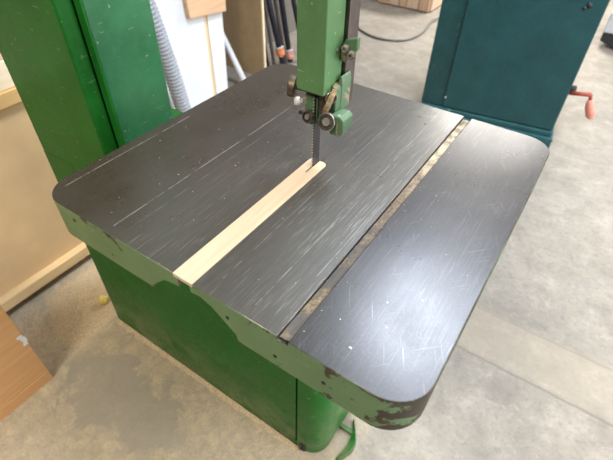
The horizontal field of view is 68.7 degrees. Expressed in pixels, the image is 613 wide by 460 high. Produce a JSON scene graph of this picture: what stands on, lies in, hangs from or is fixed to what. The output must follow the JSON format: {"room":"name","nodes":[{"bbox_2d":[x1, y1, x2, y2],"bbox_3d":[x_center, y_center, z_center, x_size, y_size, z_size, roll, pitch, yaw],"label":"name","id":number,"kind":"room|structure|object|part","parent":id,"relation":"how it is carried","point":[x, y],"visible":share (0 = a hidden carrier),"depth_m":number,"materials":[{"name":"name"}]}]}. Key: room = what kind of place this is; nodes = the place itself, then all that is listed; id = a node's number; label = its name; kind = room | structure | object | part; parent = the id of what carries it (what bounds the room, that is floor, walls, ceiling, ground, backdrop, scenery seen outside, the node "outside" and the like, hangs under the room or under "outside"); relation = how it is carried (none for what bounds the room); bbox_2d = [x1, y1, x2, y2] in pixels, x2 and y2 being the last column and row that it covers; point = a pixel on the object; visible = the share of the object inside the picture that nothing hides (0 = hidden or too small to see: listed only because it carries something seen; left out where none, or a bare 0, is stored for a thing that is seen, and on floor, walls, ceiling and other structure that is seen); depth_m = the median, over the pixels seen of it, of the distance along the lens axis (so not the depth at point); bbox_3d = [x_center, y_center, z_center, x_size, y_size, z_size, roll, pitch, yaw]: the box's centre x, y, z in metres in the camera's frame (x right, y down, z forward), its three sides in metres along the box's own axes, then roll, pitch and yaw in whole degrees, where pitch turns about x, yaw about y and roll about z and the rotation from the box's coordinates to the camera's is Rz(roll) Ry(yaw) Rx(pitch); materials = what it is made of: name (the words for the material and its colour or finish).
{"room":"woodworking shop","nodes":[
{"label":"woodworking shop","id":0,"kind":"room"},
{"bbox_2d":[264,0,296,44],"bbox_3d":[-0.719,-2.192,2.121,0.100,3.000,9.000,25,48,23],"label":"wall","id":1,"kind":"structure","parent":0,"point":[288,5],"depth_m":3.60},
{"bbox_2d":[0,0,612,459],"bbox_3d":[1.790,0.124,1.944,6.220,0.050,9.000,25,48,23],"label":"floor","id":2,"kind":"structure","parent":0,"point":[529,373],"depth_m":1.52,"materials":[{"name":"concrete"}]},
{"bbox_2d":[0,305,52,421],"bbox_3d":[-1.102,0.377,1.179,0.324,0.520,0.546,25,48,23],"label":"wooden box","id":3,"kind":"object","parent":2,"relation":"on","point":[22,372],"visible":1,"depth_m":1.33,"materials":[{"name":"orange wood"}]},
{"bbox_2d":[0,87,89,311],"bbox_3d":[-1.365,-0.036,1.454,0.635,0.738,1.370,25,48,23],"label":"wooden panel","id":4,"kind":"object","parent":2,"relation":"on","point":[37,246],"visible":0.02,"depth_m":1.56,"materials":[{"name":"brown wood"}]},
{"bbox_2d":[0,59,14,91],"bbox_3d":[-1.277,-0.362,1.206,0.501,0.080,1.110,25,48,23],"label":"board","id":5,"kind":"object","parent":4,"relation":"on","point":[6,82],"visible":0.02,"depth_m":1.32,"materials":[{"name":"beige wood"}]},
{"bbox_3d":[-1.364,-0.292,1.220,0.621,0.044,1.370,25,48,23],"label":"rail","id":6,"kind":"part","parent":4,"relation":"part of","materials":[{"name":"brown wood"}]},
{"bbox_3d":[-1.128,0.306,1.550,0.050,0.044,1.350,25,48,23],"label":"rail","id":7,"kind":"part","parent":4,"relation":"part of","materials":[{"name":"brown wood"}]},
{"bbox_2d":[40,263,116,348],"bbox_3d":[-0.776,0.218,1.727,0.309,0.017,0.600,25,48,23],"label":"drift","id":8,"kind":"object","parent":2,"relation":"on","point":[80,316],"visible":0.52,"depth_m":1.66,"materials":[{"name":"beige wood"}]},
{"bbox_2d":[98,295,108,304],"bbox_3d":[-0.755,0.260,1.668,0.035,0.037,0.035,6,43,5],"label":"lump","id":9,"kind":"object","parent":8,"relation":"on","point":[102,299],"visible":1,"depth_m":1.66,"materials":[{"name":"yellow wood"}]},
{"bbox_2d":[6,330,309,459],"bbox_3d":[-0.599,0.664,1.265,1.200,0.002,0.729,25,48,23],"label":"chips","id":10,"kind":"object","parent":2,"relation":"on","point":[115,330],"visible":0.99,"depth_m":1.35,"materials":[{"name":"beige wood"}]},
{"bbox_2d":[149,0,190,111],"bbox_3d":[-0.732,-1.043,2.068,0.111,1.414,0.326,33,52,29],"label":"hose","id":11,"kind":"object","parent":2,"relation":"on","point":[173,77],"visible":0.57,"depth_m":2.28,"materials":[{"name":"grey plastic"}]},
{"bbox_2d":[155,0,213,108],"bbox_3d":[-0.699,-1.441,2.305,0.320,1.647,0.609,25,48,23],"label":"board","id":12,"kind":"object","parent":2,"relation":"on","point":[187,37],"visible":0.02,"depth_m":2.55,"materials":[{"name":"plastic"}]},
{"bbox_2d":[182,0,225,18],"bbox_3d":[-0.568,-1.380,2.489,0.097,0.354,0.366,25,48,23],"label":"wood block","id":13,"kind":"object","parent":12,"relation":"attached to","point":[193,8],"visible":1,"depth_m":2.50,"materials":[{"name":"beige wood"}]},
{"bbox_2d":[116,319,297,451],"bbox_3d":[-0.357,0.484,1.460,0.790,0.009,0.022,25,48,23],"label":"ridge","id":14,"kind":"object","parent":2,"relation":"on","point":[173,361],"visible":1,"depth_m":1.44,"materials":[{"name":"beige wood"}]},
{"bbox_2d":[203,16,215,95],"bbox_3d":[-0.605,-1.542,2.416,0.032,1.646,0.449,-7,44,-9],"label":"batten","id":15,"kind":"object","parent":2,"relation":"on","point":[205,19],"visible":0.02,"depth_m":2.68,"materials":[{"name":"beige wood"}]},
{"bbox_2d":[206,12,227,93],"bbox_3d":[-0.565,-1.600,2.479,0.129,1.647,0.580,-2,43,-3],"label":"board","id":16,"kind":"object","parent":2,"relation":"on","point":[214,21],"visible":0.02,"depth_m":2.72,"materials":[{"name":"plastic"}]},
{"bbox_2d":[224,33,245,80],"bbox_3d":[-0.527,-1.219,2.886,0.347,0.537,0.040,26,48,24],"label":"tube","id":17,"kind":"object","parent":2,"relation":"on","point":[228,48],"visible":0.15,"depth_m":2.92,"materials":[{"name":"white plastic"}]},
{"bbox_2d":[222,0,265,73],"bbox_3d":[-0.418,-1.673,2.672,0.367,1.500,0.014,25,48,23],"label":"plywood sheet","id":18,"kind":"object","parent":2,"relation":"on","point":[243,20],"visible":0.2,"depth_m":2.99,"materials":[{"name":"brown wood"}]},
{"bbox_2d":[265,41,269,66],"bbox_3d":[-0.365,-1.757,2.673,0.022,1.621,0.392,-32,52,-30],"label":"clamp","id":19,"kind":"object","parent":2,"relation":"on","point":[267,58],"visible":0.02,"depth_m":3.05,"materials":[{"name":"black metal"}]},
{"bbox_2d":[263,0,275,64],"bbox_3d":[-0.321,-1.815,2.729,0.024,1.631,0.381,-29,51,-28],"label":"clamp","id":20,"kind":"object","parent":2,"relation":"on","point":[264,1],"visible":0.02,"depth_m":3.04,"materials":[{"name":"brown metal"}]},
{"bbox_2d":[0,0,548,459],"bbox_3d":[-0.163,-0.401,0.645,1.075,2.420,0.612,25,48,23],"label":"bandsaw","id":21,"kind":"object","parent":2,"relation":"on","point":[88,76],"visible":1,"depth_m":0.70,"materials":[{"name":"green metal"}]},
{"bbox_2d":[111,109,453,354],"bbox_3d":[0.019,-0.108,0.745,0.576,0.001,0.567,25,48,23],"label":"crumbs","id":22,"kind":"object","parent":21,"relation":"on","point":[220,109],"visible":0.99,"depth_m":0.69,"materials":[{"name":"beige wood"}]},
{"bbox_3d":[0.020,-0.345,0.528,0.002,0.905,0.022,25,48,23],"label":"blade","id":23,"kind":"part","parent":21,"relation":"part of","materials":[{"name":"metal"}]},
{"bbox_3d":[0.024,-0.201,0.674,0.040,0.038,0.032,25,48,23],"label":"guide arm","id":24,"kind":"part","parent":21,"relation":"part of"},
{"bbox_3d":[0.033,-0.184,0.648,0.021,0.041,0.011,10,44,9],"label":"lever","id":25,"kind":"part","parent":21,"relation":"part of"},
{"bbox_3d":[0.053,-0.449,0.476,0.040,0.672,0.030,25,48,23],"label":"guide post","id":26,"kind":"part","parent":21,"relation":"part of","materials":[{"name":"metal"}]},
{"bbox_2d":[266,0,285,63],"bbox_3d":[-0.298,-1.696,2.849,0.397,1.294,0.066,25,48,23],"label":"clamp","id":27,"kind":"object","parent":2,"relation":"on","point":[279,49],"visible":0.83,"depth_m":3.07,"materials":[{"name":"black metal"}]},
{"bbox_2d":[273,0,287,63],"bbox_3d":[-0.255,-1.801,2.884,0.028,1.402,0.370,-32,52,-30],"label":"clamp","id":28,"kind":"object","parent":2,"relation":"on","point":[275,2],"visible":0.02,"depth_m":3.11,"materials":[{"name":"brown metal"}]},
{"bbox_2d":[278,0,293,61],"bbox_3d":[-0.216,-1.895,2.853,0.064,1.582,0.374,-33,53,-31],"label":"clamp","id":29,"kind":"object","parent":2,"relation":"on","point":[289,51],"visible":0.89,"depth_m":3.18,"materials":[{"name":"black metal"}]},
{"bbox_2d":[291,0,296,28],"bbox_3d":[-0.136,-1.805,3.037,0.036,1.206,0.443,-31,52,-30],"label":"clamp","id":30,"kind":"object","parent":2,"relation":"on","point":[294,3],"visible":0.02,"depth_m":3.16,"materials":[{"name":"black metal"}]},
{"bbox_2d":[358,17,438,41],"bbox_3d":[1.062,-1.745,3.865,1.292,0.026,0.624,1,43,-1],"label":"power cable","id":31,"kind":"object","parent":2,"relation":"on","point":[431,21],"visible":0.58,"depth_m":3.69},
{"bbox_2d":[378,0,441,12],"bbox_3d":[1.106,-2.523,4.267,0.539,0.620,0.660,25,48,23],"label":"wooden crate","id":32,"kind":"object","parent":2,"relation":"on","point":[420,5],"visible":1,"depth_m":4.21,"materials":[{"name":"brown wood"}]},
{"bbox_2d":[422,0,609,148],"bbox_3d":[1.199,-1.078,2.430,0.884,1.020,0.616,19,46,18],"label":"machine","id":33,"kind":"object","parent":2,"relation":"on","point":[513,65],"visible":0.91,"depth_m":2.31,"materials":[{"name":"teal metal"}]},
{"bbox_3d":[1.397,-0.687,2.280,0.114,0.046,0.024,28,49,25],"label":"crank arm","id":34,"kind":"part","parent":33,"relation":"part of","materials":[{"name":"red paint"}]},
{"bbox_3d":[1.454,-0.619,2.299,0.064,0.104,0.049,25,48,23],"label":"crank handle","id":35,"kind":"part","parent":33,"relation":"part of","materials":[{"name":"pink plastic"}]},
{"bbox_2d":[600,11,612,48],"bbox_3d":[2.908,-1.758,3.402,0.905,0.750,0.660,25,48,23],"label":"machine","id":36,"kind":"object","parent":2,"relation":"on","point":[607,36],"visible":1,"depth_m":3.55,"materials":[{"name":"metal"}]}
]}

